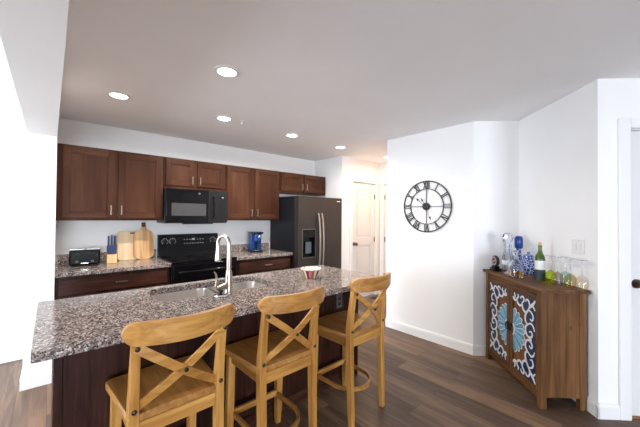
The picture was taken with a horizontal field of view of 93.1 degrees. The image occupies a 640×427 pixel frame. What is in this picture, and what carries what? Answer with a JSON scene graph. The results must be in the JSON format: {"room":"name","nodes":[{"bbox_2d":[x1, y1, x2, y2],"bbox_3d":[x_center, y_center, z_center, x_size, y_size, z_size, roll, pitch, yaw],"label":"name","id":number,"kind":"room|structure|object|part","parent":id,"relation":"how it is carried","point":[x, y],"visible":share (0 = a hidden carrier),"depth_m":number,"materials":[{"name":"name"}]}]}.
{"room":"kitchen","nodes":[
{"label":"kitchen","id":0,"kind":"room"},
{"bbox_2d":[22,133,56,376],"bbox_3d":[-2.580,0.212,2.806,0.185,2.440,0.755,1,-1,-42],"label":"wall","id":1,"kind":"structure","parent":0,"point":[41,170],"depth_m":2.52,"materials":[{"name":"white paint"}]},
{"bbox_2d":[0,0,68,136],"bbox_3d":[0.984,-0.851,-1.172,0.185,0.350,9.935,1,-1,-42],"label":"soffit","id":2,"kind":"object","parent":1,"relation":"attached to","point":[32,32],"depth_m":1.26,"materials":[{"name":"white paint"}]},
{"bbox_2d":[19,370,51,391],"bbox_3d":[-2.340,1.378,2.500,0.199,0.105,0.014,1,-1,-42],"label":"baseboard","id":3,"kind":"structure","parent":1,"relation":"attached to","point":[43,378],"depth_m":2.49,"materials":[{"name":"white paint"}]},
{"bbox_2d":[0,108,314,351],"bbox_3d":[-2.829,0.214,3.171,7.440,2.440,0.120,1,-1,-42],"label":"wall","id":4,"kind":"structure","parent":0,"point":[69,234],"depth_m":3.31,"materials":[{"name":"white paint"}]},
{"bbox_2d":[0,348,22,363],"bbox_3d":[-4.194,1.354,1.860,3.450,0.105,0.014,1,-1,-42],"label":"baseboard","id":5,"kind":"structure","parent":4,"relation":"attached to","point":[16,354],"depth_m":2.93,"materials":[{"name":"white paint"}]},
{"bbox_2d":[55,249,155,272],"bbox_3d":[-2.198,0.484,3.228,0.952,0.100,0.628,1,-1,-42],"label":"backsplash","id":6,"kind":"structure","parent":4,"relation":"attached to","point":[60,258],"depth_m":3.19,"materials":[{"name":"stone"}]},
{"bbox_2d":[56,143,162,219],"bbox_3d":[-2.284,-0.302,3.341,0.950,0.753,0.349,1,-1,-42],"label":"upper cabinet","id":7,"kind":"object","parent":4,"relation":"attached to","point":[92,183],"visible":0.99,"depth_m":3.19,"materials":[{"name":"brown wood"}]},
{"bbox_3d":[-2.358,-0.307,3.098,0.423,0.708,0.020,1,-1,-42],"label":"door","id":8,"kind":"part","parent":7,"relation":"part of","materials":[{"name":"brown wood"}]},
{"bbox_3d":[-2.017,-0.300,3.402,0.419,0.708,0.020,1,-1,-42],"label":"door","id":9,"kind":"part","parent":7,"relation":"part of","materials":[{"name":"brown wood"}]},
{"bbox_2d":[163,157,224,191],"bbox_3d":[-1.641,-0.482,3.915,0.760,0.367,0.349,1,-1,-42],"label":"upper cabinet","id":10,"kind":"object","parent":4,"relation":"attached to","point":[178,173],"visible":0.99,"depth_m":3.78,"materials":[{"name":"brown wood"}]},
{"bbox_3d":[-1.698,-0.492,3.687,0.330,0.313,0.020,1,-1,-42],"label":"door","id":11,"kind":"part","parent":10,"relation":"part of","materials":[{"name":"brown wood"}]},
{"bbox_2d":[157,188,227,223],"bbox_3d":[-1.615,-0.081,3.878,0.756,0.426,0.432,1,-1,-42],"label":"microwave","id":12,"kind":"object","parent":10,"relation":"attached to","point":[184,206],"visible":0.98,"depth_m":3.71,"materials":[{"name":"plastic"}]},
{"bbox_3d":[-1.607,-0.093,3.678,0.493,0.398,0.030,1,-1,-42],"label":"door","id":13,"kind":"part","parent":12,"relation":"part of","materials":[{"name":"black glass"}]},
{"bbox_3d":[-1.352,-0.078,3.857,0.022,0.280,0.051,1,-1,-42],"label":"handle","id":14,"kind":"part","parent":12,"relation":"part of","materials":[{"name":"black plastic"}]},
{"bbox_3d":[-1.325,-0.088,3.929,0.252,0.398,0.030,1,-1,-42],"label":"control panel","id":15,"kind":"part","parent":12,"relation":"part of","materials":[{"name":"plastic"}]},
{"bbox_3d":[-1.414,-0.486,3.940,0.359,0.313,0.020,1,-1,-42],"label":"door","id":16,"kind":"part","parent":10,"relation":"part of","materials":[{"name":"brown wood"}]},
{"bbox_2d":[220,242,268,251],"bbox_3d":[-1.146,0.509,4.572,0.868,0.100,0.020,1,-1,-42],"label":"backsplash","id":17,"kind":"structure","parent":4,"relation":"attached to","point":[235,247],"depth_m":4.51,"materials":[{"name":"stone"}]},
{"bbox_2d":[225,165,278,219],"bbox_3d":[-1.032,-0.278,4.457,0.869,0.753,0.349,1,-1,-42],"label":"upper cabinet","id":18,"kind":"object","parent":4,"relation":"attached to","point":[253,193],"visible":0.95,"depth_m":4.32,"materials":[{"name":"brown wood"}]},
{"bbox_3d":[-1.109,-0.283,4.211,0.393,0.708,0.020,1,-1,-42],"label":"door","id":19,"kind":"part","parent":18,"relation":"part of","materials":[{"name":"brown wood"}]},
{"bbox_3d":[-0.784,-0.277,4.501,0.408,0.708,0.020,1,-1,-42],"label":"door","id":20,"kind":"part","parent":18,"relation":"part of","materials":[{"name":"brown wood"}]},
{"bbox_2d":[279,171,324,195],"bbox_3d":[-0.344,-0.481,5.070,0.958,0.319,0.349,1,-1,-42],"label":"upper cabinet","id":21,"kind":"object","parent":4,"relation":"attached to","point":[289,183],"visible":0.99,"depth_m":4.93,"materials":[{"name":"brown wood"}]},
{"bbox_3d":[-0.439,-0.487,4.809,0.423,0.273,0.020,1,-1,-42],"label":"door","id":22,"kind":"part","parent":21,"relation":"part of","materials":[{"name":"brown wood"}]},
{"bbox_3d":[-0.084,-0.480,5.124,0.456,0.273,0.020,1,-1,-42],"label":"door","id":23,"kind":"part","parent":21,"relation":"part of","materials":[{"name":"brown wood"}]},
{"bbox_2d":[0,0,639,162],"bbox_3d":[1.629,-1.057,-0.091,9.720,0.100,10.930,1,-1,-42],"label":"ceiling","id":24,"kind":"structure","parent":0,"point":[359,76],"depth_m":2.02,"materials":[{"name":"paint"}]},
{"bbox_2d":[106,91,130,99],"bbox_3d":[-1.703,-0.997,2.565,0.180,0.011,0.180,1,-1,-42],"label":"recessed light","id":25,"kind":"object","parent":24,"relation":"in","point":[114,94],"visible":1,"depth_m":2.56,"materials":[{"name":"white paint"}]},
{"bbox_2d":[215,115,232,120],"bbox_3d":[-0.996,-0.984,3.143,0.180,0.011,0.180,1,-1,-42],"label":"recessed light","id":26,"kind":"object","parent":24,"relation":"in","point":[219,117],"visible":1,"depth_m":3.13,"materials":[{"name":"white paint"}]},
{"bbox_2d":[213,65,239,77],"bbox_3d":[-0.652,-0.994,2.126,0.180,0.011,0.180,1,-1,-42],"label":"recessed light","id":27,"kind":"object","parent":24,"relation":"in","point":[227,71],"visible":1,"depth_m":2.12,"materials":[{"name":"white paint"}]},
{"bbox_2d":[285,133,298,137],"bbox_3d":[-0.348,-0.971,3.772,0.180,0.011,0.180,1,-1,-42],"label":"recessed light","id":28,"kind":"object","parent":24,"relation":"in","point":[292,135],"visible":1,"depth_m":3.76,"materials":[{"name":"white paint"}]},
{"bbox_2d":[334,146,346,148],"bbox_3d":[0.298,-0.958,4.393,0.180,0.011,0.180,1,-1,-42],"label":"recessed light","id":29,"kind":"object","parent":24,"relation":"in","point":[336,147],"visible":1,"depth_m":4.40,"materials":[{"name":"white paint"}]},
{"bbox_2d":[0,294,639,426],"bbox_3d":[1.607,1.483,-0.122,9.720,0.100,10.930,1,-1,-42],"label":"floor","id":30,"kind":"structure","parent":0,"point":[428,383],"depth_m":2.37,"materials":[{"name":"brown wood"}]},
{"bbox_2d":[54,267,169,299],"bbox_3d":[-2.188,1.008,3.203,0.947,0.864,0.675,1,-1,-42],"label":"base cabinet","id":31,"kind":"object","parent":30,"relation":"on","point":[83,285],"visible":0.27,"depth_m":2.93,"materials":[{"name":"brown wood"}]},
{"bbox_3d":[-2.160,1.033,2.833,0.440,0.555,0.020,1,-1,-42],"label":"door","id":32,"kind":"part","parent":31,"relation":"part of","materials":[{"name":"brown wood"}]},
{"bbox_2d":[55,257,170,277],"bbox_3d":[-2.189,0.554,3.216,0.952,0.040,0.658,1,-1,-42],"label":"countertop","id":33,"kind":"structure","parent":31,"relation":"on","point":[64,270],"depth_m":3.04,"materials":[{"name":"stone"}]},
{"bbox_2d":[69,248,99,266],"bbox_3d":[-2.408,0.447,3.106,0.250,0.167,0.196,1,-1,-36],"label":"toaster","id":34,"kind":"object","parent":33,"relation":"on","point":[87,256],"visible":1,"depth_m":3.04,"materials":[{"name":"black metal"}]},
{"bbox_2d":[106,235,116,263],"bbox_3d":[-2.269,0.383,3.300,0.092,0.303,0.137,1,-1,-38],"label":"knife block","id":35,"kind":"object","parent":33,"relation":"on","point":[111,254],"visible":1,"depth_m":3.26,"materials":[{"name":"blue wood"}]},
{"bbox_2d":[117,231,136,260],"bbox_3d":[-2.195,0.373,3.557,0.315,0.333,0.063,1,-1,-42],"label":"cutting board","id":36,"kind":"object","parent":33,"relation":"on","point":[125,248],"visible":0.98,"depth_m":3.50,"materials":[{"name":"brown wood"}]},
{"bbox_2d":[133,222,153,258],"bbox_3d":[-2.105,0.323,3.617,0.210,0.437,0.079,1,-1,-42],"label":"cutting board","id":37,"kind":"object","parent":33,"relation":"on","point":[143,239],"visible":1,"depth_m":3.61,"materials":[{"name":"brown wood"}]},
{"bbox_3d":[-1.826,1.040,3.130,0.436,0.555,0.020,1,-1,-42],"label":"door","id":38,"kind":"part","parent":31,"relation":"part of","materials":[{"name":"brown wood"}]},
{"bbox_2d":[105,303,234,426],"bbox_3d":[-0.703,0.923,1.420,0.456,1.017,0.538,1,-1,-43],"label":"bar stool","id":39,"kind":"object","parent":30,"relation":"on","point":[164,393],"visible":1,"depth_m":1.30,"materials":[{"name":"brown wood"}]},
{"bbox_3d":[-0.987,1.133,1.460,0.046,0.593,0.051,1,-1,-43],"label":"leg","id":40,"kind":"part","parent":39,"relation":"part of","materials":[{"name":"brown wood"}]},
{"bbox_3d":[-0.735,0.928,1.193,0.041,1.002,0.083,1,-1,-43],"label":"leg","id":41,"kind":"part","parent":39,"relation":"part of","materials":[{"name":"brown wood"}]},
{"bbox_3d":[-0.746,0.822,1.470,0.444,0.032,0.407,1,-1,-43],"label":"seat","id":42,"kind":"part","parent":39,"relation":"part of","materials":[{"name":"brown wood"}]},
{"bbox_3d":[-0.554,0.462,1.268,0.456,0.094,0.110,1,-1,-43],"label":"rail","id":43,"kind":"part","parent":39,"relation":"part of","materials":[{"name":"brown wood"}]},
{"bbox_3d":[-0.724,1.138,1.703,0.046,0.593,0.051,1,-1,-43],"label":"leg","id":44,"kind":"part","parent":39,"relation":"part of","materials":[{"name":"brown wood"}]},
{"bbox_3d":[-0.474,0.933,1.433,0.041,1.002,0.083,1,-1,-43],"label":"leg","id":45,"kind":"part","parent":39,"relation":"part of","materials":[{"name":"brown wood"}]},
{"bbox_2d":[157,233,236,284],"bbox_3d":[-1.514,0.850,3.746,0.760,1.165,0.687,1,-1,-42],"label":"range","id":46,"kind":"object","parent":30,"relation":"on","point":[191,257],"visible":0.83,"depth_m":3.73,"materials":[{"name":"black metal"}]},
{"bbox_2d":[157,253,236,263],"bbox_3d":[-1.530,0.547,3.770,0.760,0.020,0.629,1,-1,-42],"label":"cooktop","id":47,"kind":"object","parent":46,"relation":"in","point":[178,258],"depth_m":3.67,"materials":[{"name":"black glass"}]},
{"bbox_3d":[-1.334,0.914,3.542,0.732,0.675,0.030,1,-1,-42],"label":"oven door","id":48,"kind":"part","parent":46,"relation":"part of","materials":[{"name":"black glass"}]},
{"bbox_3d":[-1.304,0.651,3.514,0.636,0.023,0.061,1,-1,-42],"label":"oven handle","id":49,"kind":"part","parent":46,"relation":"part of","materials":[{"name":"black metal"}]},
{"bbox_2d":[51,287,357,426],"bbox_3d":[-0.611,1.006,2.266,2.090,0.873,0.537,1,-1,-42],"label":"kitchen island","id":50,"kind":"object","parent":30,"relation":"on","point":[79,395],"visible":0.16,"depth_m":1.76,"materials":[{"name":"brown wood"}]},
{"bbox_3d":[-0.821,0.953,1.739,1.005,0.782,0.014,1,-1,-42],"label":"panel","id":51,"kind":"part","parent":50,"relation":"part of","materials":[{"name":"brown wood"}]},
{"bbox_2d":[31,265,376,362],"bbox_3d":[-0.528,0.547,2.159,2.191,0.040,0.870,1,-1,-42],"label":"island countertop","id":52,"kind":"structure","parent":50,"relation":"on","point":[67,326],"depth_m":1.69,"materials":[{"name":"stone"}]},
{"bbox_2d":[152,281,265,300],"bbox_3d":[-0.754,0.661,2.171,0.858,0.190,0.438,1,-1,-42],"label":"sink","id":53,"kind":"object","parent":52,"relation":"in","point":[173,296],"visible":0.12,"depth_m":2.26,"materials":[{"name":"metal"}]},
{"bbox_3d":[-0.908,0.658,2.034,0.447,0.190,0.438,1,-1,-42],"label":"sink bowl","id":54,"kind":"part","parent":53,"relation":"part of","materials":[{"name":"metal"}]},
{"bbox_3d":[-0.594,0.664,2.314,0.427,0.190,0.438,1,-1,-42],"label":"sink bowl","id":55,"kind":"part","parent":53,"relation":"part of","materials":[{"name":"metal"}]},
{"bbox_2d":[214,289,226,297],"bbox_3d":[-0.629,0.504,1.921,0.084,0.040,0.084,1,-1,-42],"label":"stopper","id":56,"kind":"object","parent":52,"relation":"on","point":[220,294],"visible":1,"depth_m":1.91,"materials":[{"name":"silver metal"}]},
{"bbox_2d":[214,234,232,293],"bbox_3d":[-0.635,0.331,2.002,0.123,0.388,0.147,1,-1,-17],"label":"kitchen faucet","id":57,"kind":"object","parent":52,"relation":"on","point":[228,285],"visible":0.99,"depth_m":1.98,"materials":[{"name":"silver metal"}]},
{"bbox_3d":[-0.643,0.432,1.954,0.095,0.128,0.042,1,-1,-42],"label":"lever","id":58,"kind":"part","parent":57,"relation":"part of","materials":[{"name":"silver metal"}]},
{"bbox_3d":[-0.642,0.271,2.020,0.128,0.268,0.031,0,-1,29],"label":"spout","id":59,"kind":"part","parent":57,"relation":"part of","materials":[{"name":"silver metal"}]},
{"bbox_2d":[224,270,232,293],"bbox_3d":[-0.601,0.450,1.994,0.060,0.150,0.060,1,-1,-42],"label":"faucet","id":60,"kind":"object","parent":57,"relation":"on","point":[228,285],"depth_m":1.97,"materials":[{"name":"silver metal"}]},
{"bbox_2d":[301,266,320,278],"bbox_3d":[-0.076,0.495,2.541,0.172,0.080,0.172,1,-1,-42],"label":"candy bowl","id":61,"kind":"object","parent":52,"relation":"on","point":[311,272],"visible":1,"depth_m":2.49,"materials":[{"name":"multicoloured ceramic"}]},
{"bbox_3d":[-0.444,1.397,2.069,2.022,0.088,0.020,1,-1,-42],"label":"rail","id":62,"kind":"part","parent":50,"relation":"part of","materials":[{"name":"brown wood"}]},
{"bbox_3d":[-0.061,0.968,2.416,1.000,0.782,0.014,1,-1,-42],"label":"panel","id":63,"kind":"part","parent":50,"relation":"part of","materials":[{"name":"brown wood"}]},
{"bbox_2d":[336,294,341,308],"bbox_3d":[0.167,0.753,2.605,0.072,0.116,0.008,1,-1,-42],"label":"electrical outlet","id":64,"kind":"object","parent":50,"relation":"attached to","point":[339,296],"visible":1,"depth_m":2.60,"materials":[{"name":"brown plastic"}]},
{"bbox_2d":[236,255,290,275],"bbox_3d":[-0.934,1.032,4.320,0.858,0.864,0.675,1,-1,-42],"label":"base cabinet","id":65,"kind":"object","parent":30,"relation":"on","point":[250,266],"visible":0.22,"depth_m":4.07,"materials":[{"name":"brown wood"}]},
{"bbox_2d":[220,249,292,260],"bbox_3d":[-0.935,0.578,4.333,0.868,0.040,0.658,1,-1,-42],"label":"countertop","id":66,"kind":"structure","parent":65,"relation":"on","point":[241,255],"depth_m":4.20,"materials":[{"name":"stone"}]},
{"bbox_2d":[243,231,262,252],"bbox_3d":[-0.984,0.413,4.433,0.251,0.292,0.270,1,-1,-28],"label":"coffee maker","id":67,"kind":"object","parent":66,"relation":"on","point":[254,237],"visible":1,"depth_m":4.39,"materials":[{"name":"blue plastic"}]},
{"bbox_3d":[-0.962,0.413,4.463,0.176,0.232,0.120,1,-1,-28],"label":"water tank","id":68,"kind":"part","parent":67,"relation":"part of","materials":[{"name":"blue plastic"}]},
{"bbox_3d":[-0.941,0.282,4.426,0.184,0.030,0.212,1,-1,-28],"label":"lid","id":69,"kind":"part","parent":67,"relation":"part of","materials":[{"name":"black plastic"}]},
{"bbox_2d":[225,285,324,426],"bbox_3d":[-0.265,0.932,1.810,0.456,1.017,0.538,1,-1,-43],"label":"bar stool","id":70,"kind":"object","parent":30,"relation":"on","point":[266,357],"visible":0.99,"depth_m":1.74,"materials":[{"name":"wood"}]},
{"bbox_3d":[-0.550,1.142,1.849,0.046,0.593,0.051,1,-1,-43],"label":"leg","id":71,"kind":"part","parent":70,"relation":"part of","materials":[{"name":"brown wood"}]},
{"bbox_3d":[-0.297,0.936,1.583,0.041,1.002,0.083,1,-1,-43],"label":"leg","id":72,"kind":"part","parent":70,"relation":"part of","materials":[{"name":"brown wood"}]},
{"bbox_3d":[-0.309,0.831,1.859,0.444,0.032,0.407,1,-1,-43],"label":"seat","id":73,"kind":"part","parent":70,"relation":"part of","materials":[{"name":"brown wood"}]},
{"bbox_3d":[-0.286,1.147,2.092,0.046,0.593,0.051,1,-1,-43],"label":"leg","id":74,"kind":"part","parent":70,"relation":"part of","materials":[{"name":"brown wood"}]},
{"bbox_3d":[-0.116,0.470,1.658,0.456,0.094,0.110,1,-1,-43],"label":"rail","id":75,"kind":"part","parent":70,"relation":"part of","materials":[{"name":"brown wood"}]},
{"bbox_3d":[-0.036,0.941,1.823,0.041,1.002,0.083,1,-1,-43],"label":"leg","id":76,"kind":"part","parent":70,"relation":"part of","materials":[{"name":"brown wood"}]},
{"bbox_2d":[270,196,341,268],"bbox_3d":[-0.201,0.614,4.853,0.892,1.725,0.801,1,-1,-42],"label":"refrigerator","id":77,"kind":"object","parent":30,"relation":"on","point":[309,227],"visible":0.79,"depth_m":4.55,"materials":[{"name":"grey metal"}]},
{"bbox_3d":[-0.185,0.580,4.480,0.415,1.665,0.080,1,-1,-42],"label":"freezer door","id":78,"kind":"part","parent":77,"relation":"part of","materials":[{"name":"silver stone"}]},
{"bbox_3d":[-0.160,0.440,4.448,0.256,0.421,0.006,1,-1,-42],"label":"dispenser frame","id":79,"kind":"part","parent":77,"relation":"part of","materials":[{"name":"black plastic"}]},
{"bbox_3d":[-0.011,0.445,4.531,0.026,0.902,0.066,1,-1,-42],"label":"door handle","id":80,"kind":"part","parent":77,"relation":"part of","materials":[{"name":"metal"}]},
{"bbox_3d":[0.040,0.446,4.577,0.026,0.902,0.066,1,-1,-42],"label":"door handle","id":81,"kind":"part","parent":77,"relation":"part of","materials":[{"name":"metal"}]},
{"bbox_2d":[309,272,390,426],"bbox_3d":[0.242,0.942,2.275,0.456,1.017,0.538,1,-1,-44],"label":"bar stool","id":82,"kind":"object","parent":30,"relation":"on","point":[347,328],"visible":0.91,"depth_m":2.17,"materials":[{"name":"wood"}]},
{"bbox_3d":[-0.043,1.151,2.310,0.046,0.593,0.051,1,-1,-44],"label":"leg","id":83,"kind":"part","parent":82,"relation":"part of","materials":[{"name":"brown wood"}]},
{"bbox_3d":[0.216,1.157,2.557,0.046,0.593,0.051,1,-1,-44],"label":"leg","id":84,"kind":"part","parent":82,"relation":"part of","materials":[{"name":"brown wood"}]},
{"bbox_3d":[0.197,0.841,2.324,0.444,0.032,0.407,1,-1,-44],"label":"seat","id":85,"kind":"part","parent":82,"relation":"part of","materials":[{"name":"brown wood"}]},
{"bbox_3d":[0.214,0.946,2.047,0.041,1.002,0.083,1,-1,-44],"label":"leg","id":86,"kind":"part","parent":82,"relation":"part of","materials":[{"name":"brown wood"}]},
{"bbox_3d":[0.394,0.480,2.126,0.456,0.094,0.110,1,-1,-44],"label":"rail","id":87,"kind":"part","parent":82,"relation":"part of","materials":[{"name":"brown wood"}]},
{"bbox_3d":[0.470,0.951,2.292,0.041,1.002,0.083,1,-1,-44],"label":"leg","id":88,"kind":"part","parent":82,"relation":"part of","materials":[{"name":"brown wood"}]},
{"bbox_2d":[483,269,590,410],"bbox_3d":[1.833,1.019,2.676,0.350,0.898,0.910,0,-1,3],"label":"sideboard","id":89,"kind":"object","parent":30,"relation":"on","point":[536,330],"visible":0.99,"depth_m":2.30,"materials":[{"name":"brown wood"}]},
{"bbox_3d":[1.722,1.036,3.079,0.045,0.872,0.045,0,-1,3],"label":"leg","id":90,"kind":"part","parent":89,"relation":"part of","materials":[{"name":"brown wood"}]},
{"bbox_2d":[490,255,501,271],"bbox_3d":[1.761,0.498,3.040,0.071,0.152,0.113,0,-1,3],"label":"ornament","id":91,"kind":"object","parent":89,"relation":"on","point":[495,260],"visible":1,"depth_m":3.00,"materials":[{"name":"black ceramic"}]},
{"bbox_3d":[1.702,1.001,2.872,0.020,0.728,0.368,0,-1,3],"label":"door","id":92,"kind":"part","parent":89,"relation":"part of","materials":[{"name":"brown wood"}]},
{"bbox_2d":[502,233,512,273],"bbox_3d":[1.810,0.380,2.918,0.097,0.386,0.102,0,-1,3],"label":"glass decanter","id":93,"kind":"object","parent":89,"relation":"on","point":[507,256],"visible":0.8,"depth_m":2.89,"materials":[{"name":"clear glass"}]},
{"bbox_2d":[507,250,522,277],"bbox_3d":[1.759,0.449,2.728,0.094,0.242,0.094,0,-1,3],"label":"decanter","id":94,"kind":"object","parent":89,"relation":"on","point":[514,267],"visible":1,"depth_m":2.69,"materials":[{"name":"clear glass"}]},
{"bbox_2d":[514,236,522,261],"bbox_3d":[1.937,0.396,2.954,0.100,0.357,0.100,0,-1,3],"label":"bottle","id":95,"kind":"object","parent":89,"relation":"on","point":[518,240],"visible":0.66,"depth_m":2.93,"materials":[{"name":"blue glass"}]},
{"bbox_3d":[1.680,0.997,2.498,0.020,0.728,0.368,0,-1,3],"label":"door","id":96,"kind":"part","parent":89,"relation":"part of","materials":[{"name":"brown wood"}]},
{"bbox_2d":[521,251,534,275],"bbox_3d":[1.945,0.462,2.827,0.128,0.222,0.128,0,-1,3],"label":"ceramic jar","id":97,"kind":"object","parent":89,"relation":"on","point":[528,262],"visible":0.93,"depth_m":2.79,"materials":[{"name":"blue ceramic"}]},
{"bbox_3d":[1.945,0.379,2.828,0.092,0.056,0.092,0,-1,3],"label":"jar lid","id":98,"kind":"part","parent":97,"relation":"part of","materials":[{"name":"blue ceramic"}]},
{"bbox_2d":[535,242,545,280],"bbox_3d":[1.876,0.407,2.582,0.078,0.325,0.078,0,-1,3],"label":"wine bottle","id":99,"kind":"object","parent":89,"relation":"on","point":[540,262],"visible":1,"depth_m":2.55,"materials":[{"name":"green glass"}]},
{"bbox_3d":[1.676,1.026,2.289,0.045,0.872,0.045,0,-1,3],"label":"leg","id":100,"kind":"part","parent":89,"relation":"part of","materials":[{"name":"brown wood"}]},
{"bbox_3d":[1.817,0.985,2.275,0.238,0.787,0.020,0,-1,3],"label":"panel","id":101,"kind":"part","parent":89,"relation":"part of","materials":[{"name":"brown wood"}]},
{"bbox_2d":[565,258,574,274],"bbox_3d":[1.926,0.456,2.333,0.080,0.222,0.080,0,-1,3],"label":"wine glass","id":102,"kind":"object","parent":89,"relation":"on","point":[570,259],"visible":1,"depth_m":2.33,"materials":[{"name":"clear glass"}]},
{"bbox_3d":[1.959,1.028,2.273,0.045,0.872,0.045,0,-1,3],"label":"leg","id":103,"kind":"part","parent":89,"relation":"part of","materials":[{"name":"brown wood"}]},
{"bbox_2d":[576,259,587,275],"bbox_3d":[1.952,0.455,2.256,0.080,0.222,0.080,0,-1,3],"label":"wine glass","id":104,"kind":"object","parent":89,"relation":"on","point":[581,260],"visible":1,"depth_m":2.25,"materials":[{"name":"clear glass"}]},
{"bbox_3d":[1.952,0.407,2.256,0.012,0.109,0.012,0,-1,3],"label":"stem","id":105,"kind":"part","parent":104,"relation":"part of","materials":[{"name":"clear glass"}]},
{"bbox_2d":[315,156,346,269],"bbox_3d":[0.174,0.266,5.303,0.120,2.440,0.690,1,-1,-42],"label":"wall","id":106,"kind":"structure","parent":0,"point":[334,170],"depth_m":5.09,"materials":[{"name":"white paint"}]},
{"bbox_2d":[346,157,378,271],"bbox_3d":[0.781,0.273,5.462,1.000,2.440,0.120,1,-1,-42],"label":"wall","id":107,"kind":"structure","parent":0,"point":[359,168],"depth_m":5.27,"materials":[{"name":"white paint"}]},
{"bbox_2d":[349,176,379,295],"bbox_3d":[0.778,0.435,5.408,0.812,2.114,0.155,1,-1,-42],"label":"door","id":108,"kind":"structure","parent":107,"relation":"in","point":[364,198],"depth_m":5.42,"materials":[{"name":"white paint"}]},
{"bbox_2d":[379,162,386,275],"bbox_3d":[1.559,0.277,5.251,0.120,2.440,1.230,1,-1,-42],"label":"wall","id":109,"kind":"structure","parent":0,"point":[382,166],"depth_m":5.64,"materials":[{"name":"white paint"}]},
{"bbox_2d":[379,180,386,293],"bbox_3d":[1.453,0.440,5.310,0.155,2.114,0.940,1,-1,-42],"label":"door","id":110,"kind":"structure","parent":109,"relation":"in","point":[383,183],"depth_m":5.59,"materials":[{"name":"white paint"}]},
{"bbox_2d":[386,123,468,342],"bbox_3d":[1.269,0.255,3.632,0.120,2.440,1.042,1,-1,-42],"label":"wall","id":111,"kind":"structure","parent":0,"point":[427,290],"depth_m":3.52,"materials":[{"name":"white paint"}]},
{"bbox_2d":[404,181,451,231],"bbox_3d":[1.239,-0.083,3.544,0.045,0.606,0.606,1,-1,-42],"label":"wall clock","id":112,"kind":"object","parent":111,"relation":"attached to","point":[426,206],"visible":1,"depth_m":3.55,"materials":[{"name":"black metal"}]},
{"bbox_2d":[386,318,473,354],"bbox_3d":[1.228,1.421,3.553,0.014,0.105,1.098,1,-1,-42],"label":"baseboard","id":113,"kind":"structure","parent":111,"relation":"attached to","point":[452,343],"depth_m":3.48,"materials":[{"name":"white paint"}]},
{"bbox_2d":[468,121,518,344],"bbox_3d":[1.817,0.255,3.214,0.491,2.440,0.120,0,-1,3],"label":"wall","id":114,"kind":"structure","parent":0,"point":[493,145],"depth_m":3.16,"materials":[{"name":"white paint"}]},
{"bbox_2d":[473,345,485,355],"bbox_3d":[1.817,1.421,3.132,0.464,0.105,0.014,0,-1,3],"label":"baseboard","id":115,"kind":"structure","parent":114,"relation":"attached to","point":[478,350],"depth_m":3.13,"materials":[{"name":"white paint"}]},
{"bbox_2d":[519,79,597,402],"bbox_3d":[2.095,0.251,2.718,0.121,2.440,1.080,0,-1,3],"label":"wall","id":116,"kind":"structure","parent":0,"point":[558,142],"depth_m":2.48,"materials":[{"name":"white paint"}]},
{"bbox_2d":[572,239,584,254],"bbox_3d":[2.008,0.259,2.361,0.011,0.116,0.120,0,-1,3],"label":"light switch","id":117,"kind":"object","parent":116,"relation":"attached to","point":[578,245],"visible":1,"depth_m":2.35,"materials":[{"name":"white plastic"}]},
{"bbox_2d":[573,395,599,418],"bbox_3d":[2.014,1.417,2.640,0.014,0.105,0.973,0,-1,3],"label":"baseboard","id":118,"kind":"structure","parent":116,"relation":"attached to","point":[591,407],"depth_m":2.21,"materials":[{"name":"white paint"}]},
{"bbox_2d":[598,78,639,403],"bbox_3d":[2.955,0.252,2.188,1.900,2.440,0.120,0,-1,3],"label":"wall","id":119,"kind":"structure","parent":0,"point":[617,98],"depth_m":2.18,"materials":[{"name":"white paint"}]},
{"bbox_2d":[596,403,619,419],"bbox_3d":[2.053,1.411,2.158,0.149,0.105,0.014,0,-1,3],"label":"baseboard","id":120,"kind":"structure","parent":119,"relation":"attached to","point":[606,411],"depth_m":2.15,"materials":[{"name":"white paint"}]},
{"bbox_2d":[618,118,639,420],"bbox_3d":[2.632,0.394,2.167,0.990,2.149,0.155,0,-1,3],"label":"door","id":121,"kind":"structure","parent":119,"relation":"in","point":[628,138],"depth_m":2.16,"materials":[{"name":"white paint"}]},
{"bbox_3d":[2.277,0.506,2.146,0.066,0.066,0.075,0,-1,3],"label":"knob","id":122,"kind":"part","parent":121,"relation":"part of","materials":[{"name":"brown metal"}]}
]}

